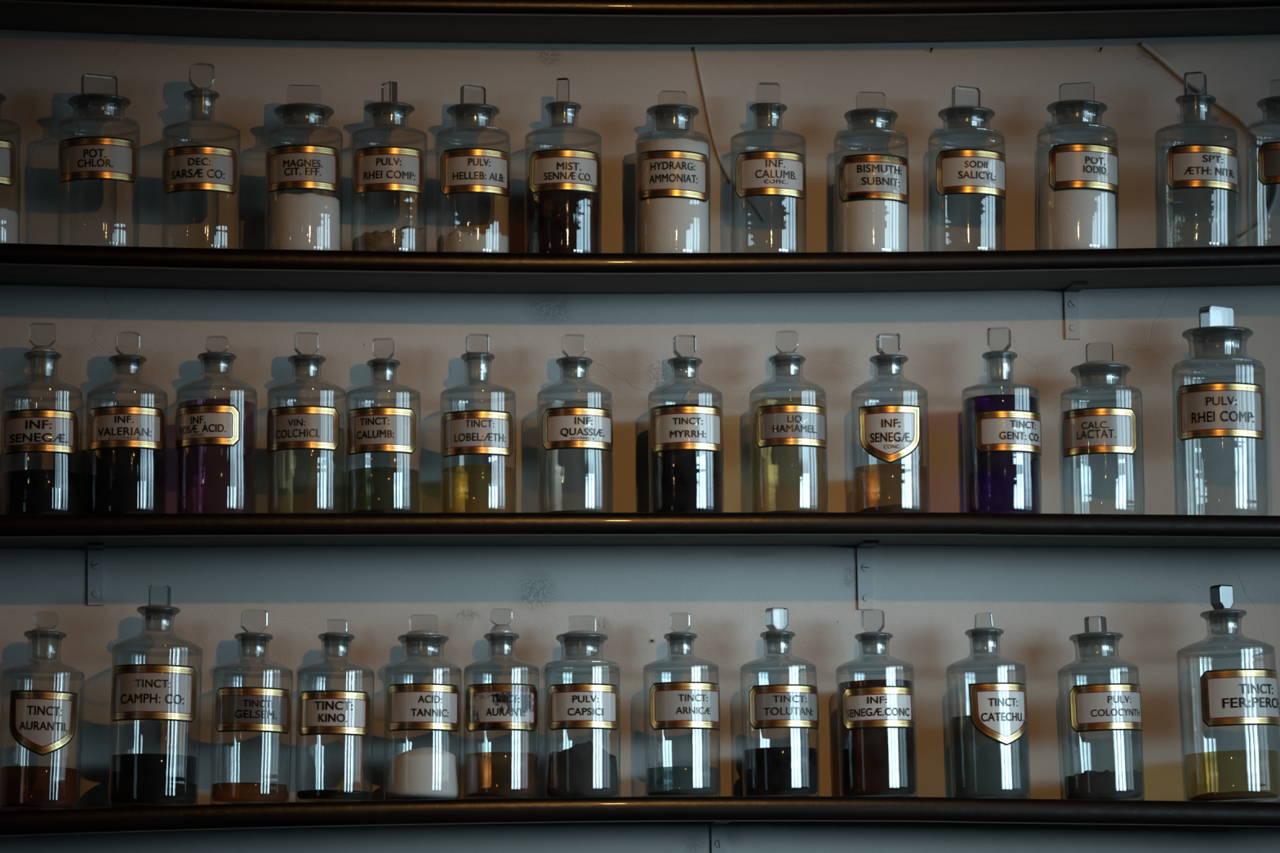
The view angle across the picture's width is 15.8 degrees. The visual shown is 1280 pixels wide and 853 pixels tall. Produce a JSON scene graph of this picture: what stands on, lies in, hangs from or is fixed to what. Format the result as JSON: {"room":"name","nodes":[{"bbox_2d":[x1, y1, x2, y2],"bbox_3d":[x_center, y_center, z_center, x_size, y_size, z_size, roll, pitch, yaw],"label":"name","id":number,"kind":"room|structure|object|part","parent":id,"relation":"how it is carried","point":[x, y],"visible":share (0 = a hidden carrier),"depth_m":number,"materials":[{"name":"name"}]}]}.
{"room":"pharmacy","nodes":[
{"label":"pharmacy","id":0,"kind":"room"},
{"bbox_2d":[0,29,1279,852],"bbox_3d":[0.094,0.071,5.449,3.400,2.200,0.120,0,-8,-6],"label":"wall","id":1,"kind":"structure","parent":0,"point":[928,597],"depth_m":5.39,"materials":[{"name":"paint"}]},
{"bbox_2d":[87,542,103,605],"bbox_3d":[-0.620,0.168,5.268,0.018,0.066,0.052,0,-8,-6],"label":"shelf bracket","id":2,"kind":"object","parent":1,"relation":"attached to","point":[95,550],"visible":1,"depth_m":5.29,"materials":[{"name":"white metal"}]},
{"bbox_3d":[-0.621,0.137,5.271,0.018,0.004,0.049,0,-8,-6],"label":"shelf arm","id":3,"kind":"part","parent":2,"relation":"part of"},
{"bbox_2d":[0,243,1279,293],"bbox_3d":[0.004,-0.182,5.327,1.776,0.040,0.172,0,-8,-6],"label":"shelf","id":4,"kind":"object","parent":1,"relation":"attached to","point":[20,264],"visible":1,"depth_m":5.29,"materials":[{"name":"brown wood"}]},
{"bbox_2d":[0,93,20,243],"bbox_3d":[-0.750,-0.297,5.267,0.089,0.209,0.090,-3,-8,11],"label":"apothecary jar","id":5,"kind":"object","parent":4,"relation":"on","point":[8,218],"visible":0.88,"depth_m":5.24,"materials":[{"name":"clear glass"}]},
{"bbox_2d":[57,73,139,243],"bbox_3d":[-0.618,-0.297,5.282,0.093,0.214,0.094,-2,-8,6],"label":"apothecary jar","id":6,"kind":"object","parent":4,"relation":"on","point":[84,157],"visible":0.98,"depth_m":5.25,"materials":[{"name":"clear glass"}]},
{"bbox_3d":[-0.619,-0.389,5.296,0.042,0.027,0.008,4,-9,-28],"label":"stopper knob","id":7,"kind":"part","parent":6,"relation":"part of","materials":[{"name":"clear glass"}]},
{"bbox_2d":[161,62,240,248],"bbox_3d":[-0.503,-0.302,5.296,0.090,0.230,0.091,-2,-8,6],"label":"bottle","id":8,"kind":"object","parent":4,"relation":"on","point":[193,167],"visible":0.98,"depth_m":5.26,"materials":[{"name":"clear glass"}]},
{"bbox_3d":[-0.503,-0.402,5.311,0.028,0.030,0.016,2,-8,-14],"label":"stopper knob","id":9,"kind":"part","parent":8,"relation":"part of","materials":[{"name":"clear glass"}]},
{"bbox_2d":[264,84,342,250],"bbox_3d":[-0.386,-0.290,5.307,0.090,0.208,0.091,-2,-8,6],"label":"apothecary jar","id":10,"kind":"object","parent":4,"relation":"on","point":[295,220],"visible":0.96,"depth_m":5.27,"materials":[{"name":"clear glass"}]},
{"bbox_3d":[-0.386,-0.380,5.320,0.039,0.026,0.008,1,-8,-6],"label":"stopper knob","id":11,"kind":"part","parent":10,"relation":"part of","materials":[{"name":"clear glass"}]},
{"bbox_2d":[351,80,427,251],"bbox_3d":[-0.289,-0.291,5.318,0.088,0.213,0.089,-3,-8,11],"label":"apothecary jar","id":12,"kind":"object","parent":4,"relation":"on","point":[377,168],"visible":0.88,"depth_m":5.28,"materials":[{"name":"clear glass"}]},
{"bbox_3d":[-0.289,-0.384,5.332,0.010,0.026,0.022,4,-9,-30],"label":"stopper knob","id":13,"kind":"part","parent":12,"relation":"part of","materials":[{"name":"clear glass"}]},
{"bbox_3d":[-0.288,-0.278,5.316,0.088,0.185,0.088,1,-8,-6],"label":"glass","id":14,"kind":"part","parent":12,"relation":"part of","materials":[{"name":"clear glass"}]},
{"bbox_2d":[435,84,510,252],"bbox_3d":[-0.193,-0.289,5.328,0.087,0.211,0.087,0,-8,-4],"label":"apothecary jar","id":15,"kind":"object","parent":4,"relation":"on","point":[462,170],"visible":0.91,"depth_m":5.29,"materials":[{"name":"clear glass"}]},
{"bbox_3d":[-0.193,-0.381,5.342,0.030,0.025,0.008,5,-10,-34],"label":"stopper knob","id":16,"kind":"part","parent":15,"relation":"part of","materials":[{"name":"clear glass"}]},
{"bbox_2d":[524,77,601,253],"bbox_3d":[-0.089,-0.294,5.340,0.090,0.221,0.091,-2,-8,6],"label":"bottle","id":17,"kind":"object","parent":4,"relation":"on","point":[563,184],"visible":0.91,"depth_m":5.30,"materials":[{"name":"clear glass"}]},
{"bbox_3d":[-0.089,-0.388,5.355,0.014,0.030,0.010,-2,-9,16],"label":"stopper knob","id":18,"kind":"part","parent":17,"relation":"part of","materials":[{"name":"clear glass"}]},
{"bbox_3d":[0.013,-0.193,5.249,1.776,0.040,0.015,0,-8,-6],"label":"moulding","id":19,"kind":"part","parent":4,"relation":"part of","materials":[{"name":"brown wood"}]},
{"bbox_2d":[635,90,710,253],"bbox_3d":[0.038,-0.287,5.353,0.089,0.206,0.088,0,-8,-4],"label":"apothecary jar","id":20,"kind":"object","parent":4,"relation":"on","point":[673,175],"visible":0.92,"depth_m":5.32,"materials":[{"name":"clear glass"}]},
{"bbox_3d":[0.038,-0.380,5.367,0.033,0.019,0.008,1,-8,-6],"label":"stopper knob","id":21,"kind":"part","parent":20,"relation":"part of","materials":[{"name":"clear glass"}]},
{"bbox_2d":[730,82,806,252],"bbox_3d":[0.148,-0.293,5.366,0.090,0.215,0.090,-2,-8,6],"label":"bottle","id":22,"kind":"object","parent":4,"relation":"on","point":[762,172],"visible":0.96,"depth_m":5.33,"materials":[{"name":"clear glass"}]},
{"bbox_3d":[0.149,-0.387,5.381,0.028,0.025,0.016,0,-8,-2],"label":"stopper knob","id":23,"kind":"part","parent":22,"relation":"part of","materials":[{"name":"clear glass"}]},
{"bbox_2d":[833,91,909,252],"bbox_3d":[0.269,-0.289,5.379,0.090,0.205,0.089,-1,-8,1],"label":"apothecary jar","id":24,"kind":"object","parent":4,"relation":"on","point":[872,190],"visible":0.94,"depth_m":5.34,"materials":[{"name":"clear glass"}]},
{"bbox_3d":[0.269,-0.378,5.393,0.033,0.023,0.008,1,-8,-6],"label":"stopper knob","id":25,"kind":"part","parent":24,"relation":"part of","materials":[{"name":"clear glass"}]},
{"bbox_2d":[928,85,1006,251],"bbox_3d":[0.381,-0.293,5.392,0.092,0.211,0.092,0,-8,-4],"label":"apothecary jar","id":26,"kind":"object","parent":4,"relation":"on","point":[959,171],"visible":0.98,"depth_m":5.36,"materials":[{"name":"clear glass"}]},
{"bbox_3d":[0.381,-0.383,5.406,0.035,0.028,0.008,4,-9,-26],"label":"stopper knob","id":27,"kind":"part","parent":26,"relation":"part of","materials":[{"name":"clear glass"}]},
{"bbox_2d":[1036,81,1119,249],"bbox_3d":[0.511,-0.297,5.407,0.097,0.214,0.096,0,-8,-4],"label":"apothecary jar","id":28,"kind":"object","parent":4,"relation":"on","point":[1079,188],"visible":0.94,"depth_m":5.37,"materials":[{"name":"clear glass"}]},
{"bbox_3d":[0.512,-0.390,5.421,0.041,0.025,0.008,-2,-9,18],"label":"stopper knob","id":29,"kind":"part","parent":28,"relation":"part of","materials":[{"name":"clear glass"}]},
{"bbox_2d":[1155,71,1238,247],"bbox_3d":[0.652,-0.305,5.424,0.099,0.224,0.098,0,-8,-4],"label":"bottle","id":30,"kind":"object","parent":4,"relation":"on","point":[1188,166],"visible":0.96,"depth_m":5.38,"materials":[{"name":"clear glass"}]},
{"bbox_3d":[0.653,-0.402,5.439,0.024,0.028,0.016,-3,-9,22],"label":"stopper knob","id":31,"kind":"part","parent":30,"relation":"part of","materials":[{"name":"clear glass"}]},
{"bbox_3d":[0.652,-0.291,5.423,0.096,0.193,0.096,1,-8,-6],"label":"glass","id":32,"kind":"part","parent":30,"relation":"part of","materials":[{"name":"clear glass"}]},
{"bbox_2d":[1246,79,1279,224],"bbox_3d":[0.760,-0.303,5.436,0.098,0.215,0.096,0,-8,-4],"label":"apothecary jar","id":33,"kind":"object","parent":4,"relation":"on","point":[1268,153],"visible":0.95,"depth_m":5.40,"materials":[{"name":"clear glass"}]},
{"bbox_3d":[0.761,-0.397,5.450,0.037,0.025,0.008,-1,-9,14],"label":"stopper knob","id":34,"kind":"part","parent":33,"relation":"part of","materials":[{"name":"clear glass"}]},
{"bbox_2d":[0,0,1279,44],"bbox_3d":[0.004,-0.482,5.370,1.791,0.047,0.172,0,-8,-6],"label":"shelf","id":35,"kind":"object","parent":1,"relation":"attached to","point":[492,21],"visible":1,"depth_m":5.34,"materials":[{"name":"brown wood"}]},
{"bbox_3d":[0.013,-0.494,5.293,1.791,0.047,0.015,0,-8,-6],"label":"moulding","id":36,"kind":"part","parent":35,"relation":"part of","materials":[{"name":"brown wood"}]},
{"bbox_2d":[0,512,1279,548],"bbox_3d":[0.004,0.124,5.282,1.761,0.033,0.172,0,-8,-6],"label":"shelf","id":37,"kind":"object","parent":1,"relation":"attached to","point":[246,529],"visible":1,"depth_m":5.23,"materials":[{"name":"brown wood"}]},
{"bbox_2d":[0,322,83,514],"bbox_3d":[-0.677,-0.004,5.233,0.093,0.229,0.094,0,-8,-4],"label":"bottle","id":38,"kind":"object","parent":37,"relation":"on","point":[24,491],"visible":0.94,"depth_m":5.19,"materials":[{"name":"clear glass"}]},
{"bbox_3d":[-0.678,-0.103,5.248,0.030,0.027,0.016,0,-8,-6],"label":"stopper knob","id":39,"kind":"part","parent":38,"relation":"part of","materials":[{"name":"clear glass"}]},
{"bbox_2d":[85,331,167,514],"bbox_3d":[-0.582,0.001,5.243,0.092,0.218,0.093,-1,-8,1],"label":"bottle","id":40,"kind":"object","parent":37,"relation":"on","point":[126,468],"visible":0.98,"depth_m":5.20,"materials":[{"name":"clear glass"}]},
{"bbox_3d":[-0.582,-0.094,5.257,0.027,0.027,0.016,2,-8,-14],"label":"stopper knob","id":41,"kind":"part","parent":40,"relation":"part of","materials":[{"name":"clear glass"}]},
{"bbox_2d":[174,335,257,513],"bbox_3d":[-0.481,0.003,5.254,0.093,0.213,0.094,0,-8,-6],"label":"bottle","id":42,"kind":"object","parent":37,"relation":"on","point":[207,421],"visible":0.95,"depth_m":5.22,"materials":[{"name":"clear glass"}]},
{"bbox_3d":[-0.482,-0.093,5.268,0.026,0.019,0.016,0,-8,-6],"label":"stopper knob","id":43,"kind":"part","parent":42,"relation":"part of","materials":[{"name":"clear glass"}]},
{"bbox_2d":[346,337,421,512],"bbox_3d":[-0.292,0.004,5.271,0.085,0.210,0.086,-3,-8,16],"label":"bottle","id":44,"kind":"object","parent":37,"relation":"on","point":[373,429],"visible":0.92,"depth_m":5.23,"materials":[{"name":"clear glass"}]},
{"bbox_3d":[-0.293,-0.088,5.284,0.024,0.024,0.016,-1,-8,4],"label":"stopper knob","id":45,"kind":"part","parent":44,"relation":"part of","materials":[{"name":"clear glass"}]},
{"bbox_2d":[440,333,516,512],"bbox_3d":[-0.185,0.002,5.287,0.087,0.216,0.088,-3,-8,11],"label":"bottle","id":46,"kind":"object","parent":37,"relation":"on","point":[471,432],"visible":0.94,"depth_m":5.25,"materials":[{"name":"clear glass"}]},
{"bbox_3d":[-0.186,-0.095,5.301,0.025,0.022,0.016,1,-8,-12],"label":"stopper knob","id":47,"kind":"part","parent":46,"relation":"part of","materials":[{"name":"clear glass"}]},
{"bbox_2d":[537,333,613,512],"bbox_3d":[-0.075,0.002,5.299,0.087,0.216,0.088,0,-8,-4],"label":"bottle","id":48,"kind":"object","parent":37,"relation":"on","point":[569,427],"visible":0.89,"depth_m":5.26,"materials":[{"name":"clear glass"}]},
{"bbox_3d":[-0.076,-0.092,5.313,0.026,0.027,0.016,0,-8,-6],"label":"stopper knob","id":49,"kind":"part","parent":48,"relation":"part of","materials":[{"name":"clear glass"}]},
{"bbox_2d":[648,334,724,512],"bbox_3d":[0.052,0.002,5.313,0.087,0.216,0.088,-1,-8,1],"label":"bottle","id":50,"kind":"object","parent":37,"relation":"on","point":[686,440],"visible":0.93,"depth_m":5.27,"materials":[{"name":"clear glass"}]},
{"bbox_3d":[0.051,-0.092,5.327,0.024,0.026,0.016,2,-8,-14],"label":"stopper knob","id":51,"kind":"part","parent":50,"relation":"part of","materials":[{"name":"clear glass"}]},
{"bbox_2d":[749,330,827,512],"bbox_3d":[0.171,-0.001,5.327,0.090,0.221,0.090,1,-8,-14],"label":"bottle","id":52,"kind":"object","parent":37,"relation":"on","point":[779,424],"visible":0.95,"depth_m":5.29,"materials":[{"name":"clear glass"}]},
{"bbox_3d":[0.170,-0.097,5.341,0.027,0.026,0.016,0,-8,0],"label":"stopper knob","id":53,"kind":"part","parent":52,"relation":"part of","materials":[{"name":"clear glass"}]},
{"bbox_2d":[850,333,929,512],"bbox_3d":[0.288,0.001,5.340,0.089,0.219,0.091,-6,-9,31],"label":"bottle","id":54,"kind":"object","parent":37,"relation":"on","point":[889,433],"visible":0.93,"depth_m":5.30,"materials":[{"name":"clear glass"}]},
{"bbox_3d":[0.287,-0.095,5.354,0.026,0.026,0.016,2,-8,-14],"label":"stopper knob","id":55,"kind":"part","parent":54,"relation":"part of","materials":[{"name":"clear glass"}]},
{"bbox_2d":[961,326,1041,513],"bbox_3d":[0.418,-0.002,5.354,0.091,0.228,0.092,3,-9,-24],"label":"bottle","id":56,"kind":"object","parent":37,"relation":"on","point":[1002,433],"visible":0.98,"depth_m":5.31,"materials":[{"name":"clear glass"}]},
{"bbox_3d":[0.417,-0.100,5.369,0.025,0.028,0.016,-3,-9,17],"label":"stopper knob","id":57,"kind":"part","parent":56,"relation":"part of","materials":[{"name":"clear glass"}]},
{"bbox_2d":[1060,342,1144,511],"bbox_3d":[0.536,0.007,5.366,0.096,0.211,0.096,0,-8,-6],"label":"apothecary jar","id":58,"kind":"object","parent":37,"relation":"on","point":[1091,430],"visible":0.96,"depth_m":5.33,"materials":[{"name":"clear glass"}]},
{"bbox_3d":[0.534,-0.086,5.380,0.032,0.024,0.008,-4,-9,23],"label":"stopper knob","id":59,"kind":"part","parent":58,"relation":"part of","materials":[{"name":"clear glass"}]},
{"bbox_2d":[1171,305,1268,515],"bbox_3d":[0.673,-0.013,5.379,0.110,0.255,0.110,-3,-8,16],"label":"apothecary jar","id":60,"kind":"object","parent":37,"relation":"on","point":[1216,409],"visible":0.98,"depth_m":5.34,"materials":[{"name":"clear glass"}]},
{"bbox_3d":[0.673,-0.126,5.396,0.038,0.027,0.019,5,-10,-33],"label":"stopper knob","id":61,"kind":"part","parent":60,"relation":"part of","materials":[{"name":"clear glass"}]},
{"bbox_2d":[0,796,1279,836],"bbox_3d":[0.004,0.447,5.236,1.745,0.045,0.172,0,-8,-6],"label":"shelf","id":62,"kind":"object","parent":1,"relation":"attached to","point":[596,809],"visible":1,"depth_m":5.15,"materials":[{"name":"brown wood"}]},
{"bbox_2d":[0,611,84,810],"bbox_3d":[-0.672,0.321,5.187,0.097,0.228,0.094,-3,-8,11],"label":"bottle","id":63,"kind":"object","parent":62,"relation":"on","point":[42,722],"visible":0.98,"depth_m":5.14,"materials":[{"name":"clear glass"}]},
{"bbox_3d":[-0.668,0.218,5.202,0.027,0.019,0.016,2,-8,-6],"label":"stopper knob","id":64,"kind":"part","parent":63,"relation":"part of","materials":[{"name":"clear glass"}]},
{"bbox_2d":[107,584,202,807],"bbox_3d":[-0.545,0.305,5.198,0.106,0.254,0.103,-1,-8,1],"label":"bottle","id":65,"kind":"object","parent":62,"relation":"on","point":[159,692],"visible":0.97,"depth_m":5.15,"materials":[{"name":"clear glass"}]},
{"bbox_3d":[-0.542,0.191,5.215,0.023,0.024,0.016,-1,-9,12],"label":"stopper knob","id":66,"kind":"part","parent":65,"relation":"part of","materials":[{"name":"clear glass"}]},
{"bbox_2d":[209,608,293,804],"bbox_3d":[-0.438,0.318,5.213,0.094,0.224,0.092,-1,-8,1],"label":"bottle","id":67,"kind":"object","parent":62,"relation":"on","point":[237,708],"visible":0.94,"depth_m":5.17,"materials":[{"name":"clear glass"}]},
{"bbox_3d":[-0.436,0.221,5.228,0.029,0.026,0.016,3,-9,-13],"label":"stopper knob","id":68,"kind":"part","parent":67,"relation":"part of","materials":[{"name":"clear glass"}]},
{"bbox_2d":[294,618,374,802],"bbox_3d":[-0.345,0.323,5.223,0.090,0.211,0.089,-1,-8,1],"label":"bottle","id":69,"kind":"object","parent":62,"relation":"on","point":[346,713],"visible":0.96,"depth_m":5.18,"materials":[{"name":"clear glass"}]},
{"bbox_3d":[-0.343,0.227,5.237,0.024,0.016,0.016,1,-8,-3],"label":"stopper knob","id":70,"kind":"part","parent":69,"relation":"part of","materials":[{"name":"clear glass"}]},
{"bbox_2d":[382,614,461,799],"bbox_3d":[-0.246,0.320,5.234,0.089,0.215,0.089,0,-8,-4],"label":"apothecary jar","id":71,"kind":"object","parent":62,"relation":"on","point":[425,773],"visible":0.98,"depth_m":5.20,"materials":[{"name":"clear glass"}]},
{"bbox_3d":[-0.245,0.223,5.249,0.032,0.019,0.008,0,-8,2],"label":"stopper knob","id":72,"kind":"part","parent":71,"relation":"part of","materials":[{"name":"clear glass"}]},
{"bbox_2d":[463,608,539,798],"bbox_3d":[-0.157,0.316,5.242,0.087,0.220,0.087,-2,-8,6],"label":"bottle","id":73,"kind":"object","parent":62,"relation":"on","point":[488,706],"visible":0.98,"depth_m":5.21,"materials":[{"name":"clear glass"}]},
{"bbox_3d":[-0.157,0.217,5.257,0.025,0.019,0.016,1,-8,-6],"label":"stopper knob","id":74,"kind":"part","parent":73,"relation":"part of","materials":[{"name":"clear glass"}]},
{"bbox_2d":[544,615,620,797],"bbox_3d":[-0.066,0.320,5.254,0.087,0.212,0.088,-2,-8,6],"label":"apothecary jar","id":75,"kind":"object","parent":62,"relation":"on","point":[584,770],"visible":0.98,"depth_m":5.22,"materials":[{"name":"clear glass"}]},
{"bbox_3d":[-0.066,0.225,5.268,0.032,0.019,0.008,0,-8,-2],"label":"stopper knob","id":76,"kind":"part","parent":75,"relation":"part of","materials":[{"name":"clear glass"}]},
{"bbox_2d":[643,612,720,796],"bbox_3d":[0.047,0.319,5.267,0.087,0.214,0.088,0,-8,-6],"label":"bottle","id":77,"kind":"object","parent":62,"relation":"on","point":[673,704],"visible":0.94,"depth_m":5.23,"materials":[{"name":"clear glass"}]},
{"bbox_3d":[0.046,0.224,5.281,0.024,0.022,0.016,-1,-8,2],"label":"stopper knob","id":78,"kind":"part","parent":77,"relation":"part of","materials":[{"name":"clear glass"}]},
{"bbox_2d":[740,607,819,796],"bbox_3d":[0.159,0.317,5.279,0.088,0.220,0.090,0,-8,-6],"label":"bottle","id":79,"kind":"object","parent":62,"relation":"on","point":[775,771],"visible":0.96,"depth_m":5.24,"materials":[{"name":"clear glass"}]},
{"bbox_3d":[0.157,0.221,5.294,0.022,0.026,0.016,4,-9,-30],"label":"stopper knob","id":80,"kind":"part","parent":79,"relation":"part of","materials":[{"name":"clear glass"}]},
{"bbox_2d":[835,609,917,796],"bbox_3d":[0.270,0.319,5.291,0.090,0.219,0.091,2,-9,-19],"label":"bottle","id":81,"kind":"object","parent":62,"relation":"on","point":[877,719],"visible":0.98,"depth_m":5.25,"materials":[{"name":"clear glass"}]},
{"bbox_3d":[0.267,0.224,5.306,0.025,0.026,0.016,-4,-8,15],"label":"stopper knob","id":82,"kind":"part","parent":81,"relation":"part of","materials":[{"name":"clear glass"}]},
{"bbox_2d":[946,613,1031,799],"bbox_3d":[0.399,0.323,5.305,0.093,0.218,0.092,-8,-11,41],"label":"bottle","id":83,"kind":"object","parent":62,"relation":"on","point":[989,750],"visible":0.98,"depth_m":5.26,"materials":[{"name":"clear glass"}]},
{"bbox_3d":[0.395,0.224,5.320,0.020,0.018,0.016,-1,-8,-6],"label":"stopper knob","id":84,"kind":"part","parent":83,"relation":"part of","materials":[{"name":"clear glass"}]},
{"bbox_2d":[1057,615,1145,800],"bbox_3d":[0.530,0.326,5.319,0.096,0.217,0.095,2,-9,-19],"label":"apothecary jar","id":85,"kind":"object","parent":62,"relation":"on","point":[1105,706],"visible":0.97,"depth_m":5.28,"materials":[{"name":"clear glass"}]},
{"bbox_3d":[0.525,0.229,5.333,0.020,0.019,0.018,-8,-10,33],"label":"stopper knob","id":86,"kind":"part","parent":85,"relation":"part of","materials":[{"name":"clear glass"}]},
{"bbox_2d":[1176,584,1279,802],"bbox_3d":[0.678,0.310,5.331,0.116,0.255,0.114,1,-8,-14],"label":"bottle","id":87,"kind":"object","parent":62,"relation":"on","point":[1240,696],"visible":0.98,"depth_m":5.28,"materials":[{"name":"clear glass"}]},
{"bbox_3d":[0.673,0.198,5.347,0.023,0.029,0.016,4,-10,-38],"label":"stopper knob","id":88,"kind":"part","parent":87,"relation":"part of","materials":[{"name":"clear glass"}]},
{"bbox_2d":[711,821,731,852],"bbox_3d":[0.093,0.487,5.301,0.017,0.072,0.052,0,-8,-6],"label":"shelf bracket","id":89,"kind":"object","parent":1,"relation":"attached to","point":[718,840],"visible":0.88,"depth_m":5.33,"materials":[{"name":"white metal"}]},
{"bbox_3d":[0.091,0.491,5.325,0.017,0.072,0.004,0,-8,-6],"label":"wall plate","id":90,"kind":"part","parent":89,"relation":"part of","materials":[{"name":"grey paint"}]},
{"bbox_3d":[0.093,0.453,5.304,0.017,0.004,0.049,0,-8,-6],"label":"shelf arm","id":91,"kind":"part","parent":89,"relation":"part of"},
{"bbox_2d":[693,46,765,221],"bbox_3d":[0.105,-0.345,5.447,0.083,0.209,0.004,0,-8,-6],"label":"cable","id":92,"kind":"object","parent":1,"relation":"attached to","point":[695,51],"visible":0.92,"depth_m":5.44,"materials":[{"name":"grey plastic"}]},
{"bbox_2d":[856,540,879,609],"bbox_3d":[0.265,0.172,5.365,0.019,0.075,0.052,0,-8,-6],"label":"shelf bracket","id":93,"kind":"object","parent":1,"relation":"attached to","point":[864,548],"visible":1,"depth_m":5.39,"materials":[{"name":"white metal"}]},
{"bbox_3d":[0.265,0.137,5.369,0.019,0.004,0.049,0,-8,-6],"label":"shelf arm","id":94,"kind":"part","parent":93,"relation":"part of"},
{"bbox_2d":[1063,281,1087,339],"bbox_3d":[0.513,-0.136,5.438,0.018,0.060,0.052,0,-8,-6],"label":"shelf bracket","id":95,"kind":"object","parent":1,"relation":"attached to","point":[1071,293],"visible":1,"depth_m":5.46,"materials":[{"name":"white metal"}]},
{"bbox_3d":[0.510,-0.133,5.462,0.018,0.060,0.004,0,-8,-6],"label":"wall plate","id":96,"kind":"part","parent":95,"relation":"part of","materials":[{"name":"grey paint"}]},
{"bbox_3d":[0.512,-0.164,5.440,0.018,0.004,0.049,0,-8,-6],"label":"shelf arm","id":97,"kind":"part","parent":95,"relation":"part of"},
{"bbox_2d":[1140,41,1279,246],"bbox_3d":[0.679,-0.337,5.508,0.163,0.248,0.006,0,-8,-6],"label":"cable","id":98,"kind":"object","parent":1,"relation":"attached to","point":[1162,60],"visible":0.77,"depth_m":5.51,"materials":[{"name":"grey plastic"}]}
]}

